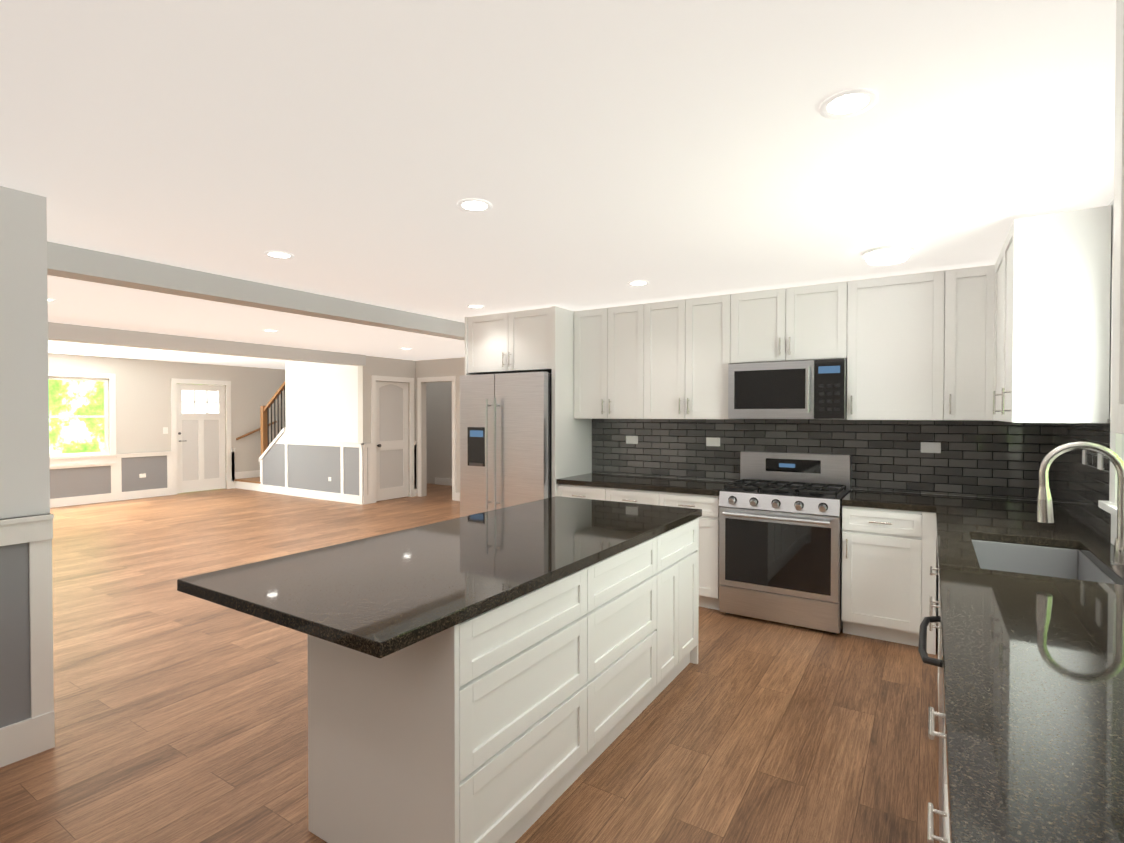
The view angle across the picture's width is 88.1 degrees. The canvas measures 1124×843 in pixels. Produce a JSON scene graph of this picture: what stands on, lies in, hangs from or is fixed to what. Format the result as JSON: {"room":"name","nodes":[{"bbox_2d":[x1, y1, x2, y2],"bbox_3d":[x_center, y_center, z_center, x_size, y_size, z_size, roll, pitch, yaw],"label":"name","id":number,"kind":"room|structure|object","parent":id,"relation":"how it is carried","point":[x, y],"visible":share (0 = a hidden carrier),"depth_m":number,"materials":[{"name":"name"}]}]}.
{"room":"kitchen","nodes":[
{"label":"kitchen","id":0,"kind":"room"},
{"bbox_2d":[0,186,49,518],"bbox_3d":[-3.773,0.247,1.198,1.040,2.440,3.940,0,1,32],"label":"wall","id":1,"kind":"structure","parent":0,"point":[24,440],"depth_m":2.50,"materials":[{"name":"white paint"}]},
{"bbox_2d":[0,507,54,767],"bbox_3d":[-3.314,0.950,0.915,0.045,1.040,3.940,0,1,32],"label":"trim","id":2,"kind":"structure","parent":1,"relation":"attached to","point":[26,667],"depth_m":2.51,"materials":[{"name":"grey wood"}]},
{"bbox_2d":[48,353,284,488],"bbox_3d":[-8.368,0.148,8.839,0.120,2.440,11.900,0,1,32],"label":"wall","id":3,"kind":"structure","parent":0,"point":[143,403],"depth_m":10.53,"materials":[{"name":"white paint"}]},
{"bbox_2d":[49,376,109,456],"bbox_3d":[-8.212,-0.075,9.044,0.080,1.274,1.914,0,1,32],"label":"window","id":4,"kind":"structure","parent":3,"relation":"in","point":[106,434],"depth_m":9.68,"materials":[{"name":"white"}]},
{"bbox_2d":[49,371,259,506],"bbox_3d":[-8.699,0.293,8.162,0.050,2.165,10.400,0,1,32],"label":"trim","id":5,"kind":"structure","parent":3,"relation":"attached to","point":[86,479],"depth_m":9.92,"materials":[{"name":"grey wood"}]},
{"bbox_2d":[176,384,224,492],"bbox_3d":[-6.892,0.310,11.102,0.103,2.032,0.888,0,1,32],"label":"front door","id":6,"kind":"structure","parent":3,"relation":"in","point":[200,437],"depth_m":11.10,"materials":[{"name":"white wood"}]},
{"bbox_2d":[285,361,357,442],"bbox_3d":[-4.181,0.131,10.157,2.030,2.440,0.120,0,1,32],"label":"wall","id":7,"kind":"structure","parent":0,"point":[321,402],"depth_m":10.08,"materials":[{"name":"white paint"}]},
{"bbox_2d":[283,440,367,504],"bbox_3d":[-4.151,0.852,10.060,2.195,1.000,0.065,0,1,32],"label":"trim","id":8,"kind":"structure","parent":7,"relation":"attached to","point":[309,465],"depth_m":9.99,"materials":[{"name":"grey wood"}]},
{"bbox_2d":[358,356,415,496],"bbox_3d":[-2.966,0.132,10.065,0.120,2.440,1.270,0,1,32],"label":"wall","id":9,"kind":"structure","parent":0,"point":[383,366],"depth_m":9.67,"materials":[{"name":"white paint"}]},
{"bbox_2d":[376,381,408,500],"bbox_3d":[-2.933,0.329,10.040,0.105,2.023,0.750,0,1,32],"label":"interior door","id":10,"kind":"structure","parent":9,"relation":"in","point":[392,481],"depth_m":10.06,"materials":[{"name":"white wood"}]},
{"bbox_2d":[426,381,451,483],"bbox_3d":[-1.970,0.108,11.890,7.640,2.440,0.120,0,1,32],"label":"wall","id":11,"kind":"structure","parent":0,"point":[439,424],"depth_m":12.21,"materials":[{"name":"white paint"}]},
{"bbox_2d":[415,357,464,496],"bbox_3d":[-1.079,0.138,9.546,3.620,2.440,0.120,0,1,32],"label":"wall","id":12,"kind":"structure","parent":0,"point":[441,367],"depth_m":10.22,"materials":[{"name":"white paint"}]},
{"bbox_2d":[412,376,459,500],"bbox_3d":[-1.173,0.294,9.513,3.500,2.130,0.060,0,1,32],"label":"trim","id":13,"kind":"structure","parent":12,"relation":"attached to","point":[441,481],"depth_m":10.38,"materials":[{"name":"grey wood"}]},
{"bbox_2d":[0,483,939,842],"bbox_3d":[-3.060,1.440,5.537,14.600,0.060,13.200,0,1,32],"label":"floor","id":14,"kind":"structure","parent":0,"point":[180,717],"depth_m":2.81,"materials":[{"name":"brown wood"}]},
{"bbox_2d":[234,381,285,494],"bbox_3d":[-5.084,0.270,11.327,2.747,2.126,1.172,0,1,32],"label":"staircase","id":15,"kind":"structure","parent":14,"relation":"on","point":[271,479],"depth_m":10.94,"materials":[{"name":"white wood"}]},
{"bbox_2d":[308,520,698,842],"bbox_3d":[-0.045,1.009,2.753,0.700,0.874,2.090,0,1,32],"label":"kitchen island","id":16,"kind":"object","parent":14,"relation":"on","point":[506,674],"depth_m":1.97,"materials":[{"name":"white wood"}]},
{"bbox_2d":[177,496,700,659],"bbox_3d":[-0.243,0.551,2.715,1.030,0.040,2.385,0,1,32],"label":"island countertop","id":17,"kind":"structure","parent":16,"relation":"on","point":[375,597],"depth_m":2.08,"materials":[{"name":"black stone"}]},
{"bbox_2d":[460,372,551,516],"bbox_3d":[-0.386,0.488,5.507,0.960,1.845,0.798,0,1,32],"label":"refrigerator","id":18,"kind":"object","parent":14,"relation":"on","point":[505,439],"visible":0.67,"depth_m":5.18,"materials":[{"name":"silver metal"}]},
{"bbox_2d":[556,482,611,500],"bbox_3d":[0.351,0.977,5.176,0.536,0.875,0.624,0,1,32],"label":"base cabinet","id":19,"kind":"object","parent":14,"relation":"on","point":[564,489],"depth_m":4.91,"materials":[{"name":"white wood"}]},
{"bbox_2d":[612,486,667,505],"bbox_3d":[0.726,0.980,4.938,0.600,0.875,0.624,0,1,32],"label":"base cabinet","id":20,"kind":"object","parent":14,"relation":"on","point":[619,493],"depth_m":4.63,"materials":[{"name":"white wood"}]},
{"bbox_2d":[668,490,719,609],"bbox_3d":[1.100,0.984,4.700,0.534,0.875,0.624,0,1,32],"label":"base cabinet","id":21,"kind":"object","parent":14,"relation":"on","point":[709,584],"depth_m":4.35,"materials":[{"name":"white wood"}]},
{"bbox_2d":[556,474,736,493],"bbox_3d":[0.720,0.521,4.927,1.425,0.040,0.628,0,1,32],"label":"countertop","id":22,"kind":"structure","parent":21,"relation":"on","point":[694,486],"depth_m":4.79,"materials":[{"name":"black stone"}]},
{"bbox_2d":[718,451,850,633],"bbox_3d":[1.641,0.839,4.284,0.804,1.175,0.713,0,1,32],"label":"range","id":23,"kind":"object","parent":14,"relation":"on","point":[780,537],"visible":1,"depth_m":4.08,"materials":[{"name":"silver metal"}]},
{"bbox_2d":[841,502,935,657],"bbox_3d":[2.243,0.993,3.973,0.528,0.875,0.624,0,1,32],"label":"base cabinet","id":24,"kind":"object","parent":14,"relation":"on","point":[889,552],"depth_m":3.71,"materials":[{"name":"white wood"}]},
{"bbox_2d":[842,490,1069,513],"bbox_3d":[2.509,0.536,3.788,1.168,0.040,0.628,0,1,32],"label":"countertop","id":25,"kind":"structure","parent":24,"relation":"on","point":[906,501],"depth_m":3.74,"materials":[{"name":"black stone"}]},
{"bbox_2d":[936,506,1115,553],"bbox_3d":[2.344,0.546,3.041,0.644,0.040,0.810,0,1,32],"label":"countertop","id":26,"kind":"structure","parent":24,"relation":"on","point":[1058,531],"depth_m":2.82,"materials":[{"name":"black stone"}]},
{"bbox_2d":[972,542,1075,577],"bbox_3d":[2.136,0.669,2.702,0.400,0.196,0.012,0,1,32],"label":"sink","id":27,"kind":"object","parent":26,"relation":"in","point":[994,555],"depth_m":2.68,"materials":[{"name":"silver metal"}]},
{"bbox_2d":[972,540,1114,583],"bbox_3d":[1.917,0.680,2.359,0.424,0.208,0.824,0,1,32],"label":"sink","id":28,"kind":"object","parent":26,"relation":"in","point":[1018,556],"depth_m":2.66,"materials":[{"name":"silver metal"}]},
{"bbox_2d":[1076,550,1115,581],"bbox_3d":[2.092,0.675,2.249,0.012,0.196,0.824,0,1,32],"label":"sink","id":29,"kind":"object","parent":26,"relation":"in","point":[1086,567],"depth_m":2.39,"materials":[{"name":"silver metal"}]},
{"bbox_2d":[932,578,939,842],"bbox_3d":[1.511,1.022,1.735,0.640,0.875,0.661,0,1,32],"label":"base cabinet","id":30,"kind":"object","parent":14,"relation":"on","point":[937,606],"depth_m":1.34,"materials":[{"name":"white wood"}]},
{"bbox_2d":[936,622,943,841],"bbox_3d":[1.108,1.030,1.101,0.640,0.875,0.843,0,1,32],"label":"base cabinet","id":31,"kind":"object","parent":14,"relation":"on","point":[940,713],"depth_m":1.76,"materials":[{"name":"white wood"}]},
{"bbox_2d":[936,562,1123,842],"bbox_3d":[0.596,0.581,0.295,0.644,0.040,4.100,0,1,32],"label":"countertop","id":32,"kind":"structure","parent":31,"relation":"on","point":[1032,665],"depth_m":1.13,"materials":[{"name":"black stone"}]},
{"bbox_2d":[1037,442,1123,567],"bbox_3d":[1.977,0.307,2.193,0.280,0.460,0.112,0,1,32],"label":"faucet","id":33,"kind":"object","parent":32,"relation":"on","point":[1044,499],"depth_m":2.20,"materials":[{"name":"silver metal"}]},
{"bbox_2d":[940,762,947,842],"bbox_3d":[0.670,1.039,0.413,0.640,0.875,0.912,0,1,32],"label":"base cabinet","id":34,"kind":"object","parent":14,"relation":"on","point":[943,789],"depth_m":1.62,"materials":[{"name":"white wood"}]},
{"bbox_2d":[932,538,1115,665],"bbox_3d":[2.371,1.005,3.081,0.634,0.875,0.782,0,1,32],"label":"base cabinet","id":35,"kind":"object","parent":14,"relation":"on","point":[948,549],"depth_m":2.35,"materials":[{"name":"white wood"}]},
{"bbox_2d":[0,0,1115,368],"bbox_3d":[-3.060,-1.059,5.504,14.600,0.060,13.200,0,1,32],"label":"ceiling","id":36,"kind":"structure","parent":0,"point":[596,154],"depth_m":2.07,"materials":[{"name":"white paint"}]},
{"bbox_2d":[48,322,365,365],"bbox_3d":[-5.756,-0.945,5.591,0.200,0.170,9.250,0,1,32],"label":"beam","id":37,"kind":"structure","parent":36,"relation":"attached to","point":[89,334],"depth_m":7.21,"materials":[{"name":"white paint"}]},
{"bbox_2d":[47,241,464,340],"bbox_3d":[-2.020,-0.944,4.719,0.200,0.150,3.910,0,1,32],"label":"beam","id":38,"kind":"structure","parent":36,"relation":"attached to","point":[73,262],"depth_m":4.05,"materials":[{"name":"white paint"}]},
{"bbox_2d":[264,251,293,259],"bbox_3d":[-1.602,-0.970,3.286,0.171,0.060,0.163,0,1,32],"label":"recessed light","id":39,"kind":"object","parent":36,"relation":"in","point":[272,254],"depth_m":3.49,"materials":[{"name":"white"}]},
{"bbox_2d":[457,199,491,212],"bbox_3d":[-0.377,-0.960,2.508,0.163,0.060,0.164,0,1,32],"label":"recessed light","id":40,"kind":"object","parent":36,"relation":"in","point":[467,205],"depth_m":2.66,"materials":[{"name":"white"}]},
{"bbox_2d":[627,280,649,286],"bbox_3d":[0.527,-0.979,3.999,0.157,0.060,0.174,0,1,32],"label":"recessed light","id":41,"kind":"object","parent":36,"relation":"in","point":[638,283],"depth_m":4.25,"materials":[{"name":"white"}]},
{"bbox_2d":[819,88,877,118],"bbox_3d":[0.829,-0.949,1.684,0.153,0.060,0.166,0,1,32],"label":"recessed light","id":42,"kind":"object","parent":36,"relation":"in","point":[847,103],"depth_m":1.78,"materials":[{"name":"white"}]},
{"bbox_2d":[863,244,913,264],"bbox_3d":[1.850,-0.970,3.290,0.247,0.060,0.460,0,1,32],"label":"recessed light","id":43,"kind":"object","parent":36,"relation":"in","point":[888,254],"depth_m":3.33,"materials":[{"name":"white"}]},
{"bbox_2d":[601,473,1052,623],"bbox_3d":[1.095,0.196,5.140,5.020,2.440,0.120,0,1,32],"label":"wall","id":44,"kind":"structure","parent":0,"point":[937,581],"depth_m":4.09,"materials":[{"name":"white"}]},
{"bbox_2d":[465,312,522,374],"bbox_3d":[-0.507,-0.737,5.700,0.552,0.540,0.624,0,1,32],"label":"upper cabinet","id":45,"kind":"object","parent":44,"relation":"attached to","point":[488,338],"depth_m":5.45,"materials":[{"name":"white wood"}]},
{"bbox_2d":[513,306,572,375],"bbox_3d":[-0.146,-0.734,5.471,0.552,0.540,0.624,0,1,32],"label":"upper cabinet","id":46,"kind":"object","parent":44,"relation":"attached to","point":[543,337],"depth_m":5.16,"materials":[{"name":"white wood"}]},
{"bbox_2d":[573,307,612,419],"bbox_3d":[0.372,-0.514,5.310,0.407,0.976,0.344,0,1,32],"label":"upper cabinet","id":47,"kind":"object","parent":44,"relation":"attached to","point":[593,328],"depth_m":5.18,"materials":[{"name":"white wood"}]},
{"bbox_2d":[613,303,652,418],"bbox_3d":[0.637,-0.512,5.141,0.469,0.976,0.344,0,1,32],"label":"upper cabinet","id":48,"kind":"object","parent":44,"relation":"attached to","point":[632,324],"depth_m":4.96,"materials":[{"name":"white wood"}]},
{"bbox_2d":[653,298,692,418],"bbox_3d":[0.936,-0.510,4.951,0.489,0.976,0.344,0,1,32],"label":"upper cabinet","id":49,"kind":"object","parent":44,"relation":"attached to","point":[672,320],"depth_m":4.77,"materials":[{"name":"white wood"}]},
{"bbox_2d":[693,293,740,418],"bbox_3d":[1.244,-0.507,4.755,0.489,0.976,0.344,0,1,32],"label":"upper cabinet","id":50,"kind":"object","parent":44,"relation":"attached to","point":[716,319],"depth_m":4.59,"materials":[{"name":"white wood"}]},
{"bbox_2d":[741,287,796,362],"bbox_3d":[1.597,-0.722,4.527,0.472,0.540,0.344,0,1,32],"label":"upper cabinet","id":51,"kind":"object","parent":44,"relation":"attached to","point":[768,317],"depth_m":4.36,"materials":[{"name":"white wood"}]},
{"bbox_2d":[728,358,846,418],"bbox_3d":[1.711,-0.231,4.389,0.812,0.423,0.466,0,1,32],"label":"microwave","id":52,"kind":"object","parent":51,"relation":"attached to","point":[806,389],"visible":1,"depth_m":4.22,"materials":[{"name":"silver metal"}]},
{"bbox_2d":[592,419,1050,499],"bbox_3d":[1.732,0.233,4.656,3.424,0.542,0.013,0,1,32],"label":"tile backsplash","id":53,"kind":"structure","parent":44,"relation":"attached to","point":[996,459],"depth_m":4.32,"materials":[{"name":"black tile"}]},
{"bbox_2d":[797,281,848,359],"bbox_3d":[1.891,-0.720,4.341,0.472,0.540,0.344,0,1,32],"label":"upper cabinet","id":54,"kind":"object","parent":44,"relation":"attached to","point":[822,309],"depth_m":4.16,"materials":[{"name":"white wood"}]},
{"bbox_2d":[847,272,928,419],"bbox_3d":[2.330,-0.498,4.064,0.694,0.976,0.344,0,1,32],"label":"upper cabinet","id":55,"kind":"object","parent":44,"relation":"attached to","point":[888,362],"depth_m":3.94,"materials":[{"name":"white wood"}]},
{"bbox_2d":[929,266,984,420],"bbox_3d":[2.651,-0.495,3.835,0.342,0.976,0.386,0,1,32],"label":"upper cabinet","id":56,"kind":"object","parent":44,"relation":"attached to","point":[956,296],"depth_m":3.73,"materials":[{"name":"white wood"}]},
{"bbox_2d":[964,538,975,565],"bbox_3d":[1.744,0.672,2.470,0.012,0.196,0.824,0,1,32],"label":"countertop","id":57,"kind":"structure","parent":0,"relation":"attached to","point":[969,558],"depth_m":2.34,"materials":[{"name":"black stone"}]},
{"bbox_2d":[1109,199,1123,460],"bbox_3d":[1.156,0.256,0.450,0.120,2.440,7.970,0,1,32],"label":"wall","id":58,"kind":"structure","parent":0,"point":[1112,212],"depth_m":2.60,"materials":[{"name":"white paint"}]},
{"bbox_2d":[981,251,1000,420],"bbox_3d":[2.672,-0.488,3.304,0.387,0.976,0.612,0,1,32],"label":"upper cabinet","id":59,"kind":"object","parent":58,"relation":"attached to","point":[991,398],"depth_m":3.63,"materials":[{"name":"white wood"}]},
{"bbox_2d":[1001,207,1100,422],"bbox_3d":[2.449,-0.483,2.914,0.345,0.976,0.532,0,1,32],"label":"upper cabinet","id":60,"kind":"object","parent":58,"relation":"attached to","point":[1019,332],"depth_m":2.70,"materials":[{"name":"white wood"}]},
{"bbox_2d":[1051,419,1110,542],"bbox_3d":[2.780,0.253,3.126,0.013,0.542,1.430,0,1,32],"label":"tile backsplash","id":61,"kind":"structure","parent":58,"relation":"attached to","point":[1080,478],"depth_m":3.01,"materials":[{"name":"black tile"}]},
{"bbox_2d":[1098,255,1121,544],"bbox_3d":[2.115,-0.090,2.111,0.050,1.250,1.050,0,1,32],"label":"trim","id":62,"kind":"structure","parent":58,"relation":"attached to","point":[1110,506],"depth_m":2.48,"materials":[{"name":"grey wood"}]},
{"bbox_2d":[1101,0,1123,433],"bbox_3d":[1.211,-0.468,0.968,0.345,0.996,0.442,0,1,32],"label":"upper cabinet","id":63,"kind":"object","parent":58,"relation":"attached to","point":[1117,390],"depth_m":1.22,"materials":[{"name":"white wood"}]},
{"label":"outside","id":64,"kind":"structure","parent":0,"visible":0},
{"bbox_2d":[49,379,201,453],"bbox_3d":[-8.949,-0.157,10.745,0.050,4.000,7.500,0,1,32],"label":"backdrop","id":65,"kind":"structure","parent":64,"point":[72,435],"depth_m":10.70,"materials":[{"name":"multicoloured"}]}
]}

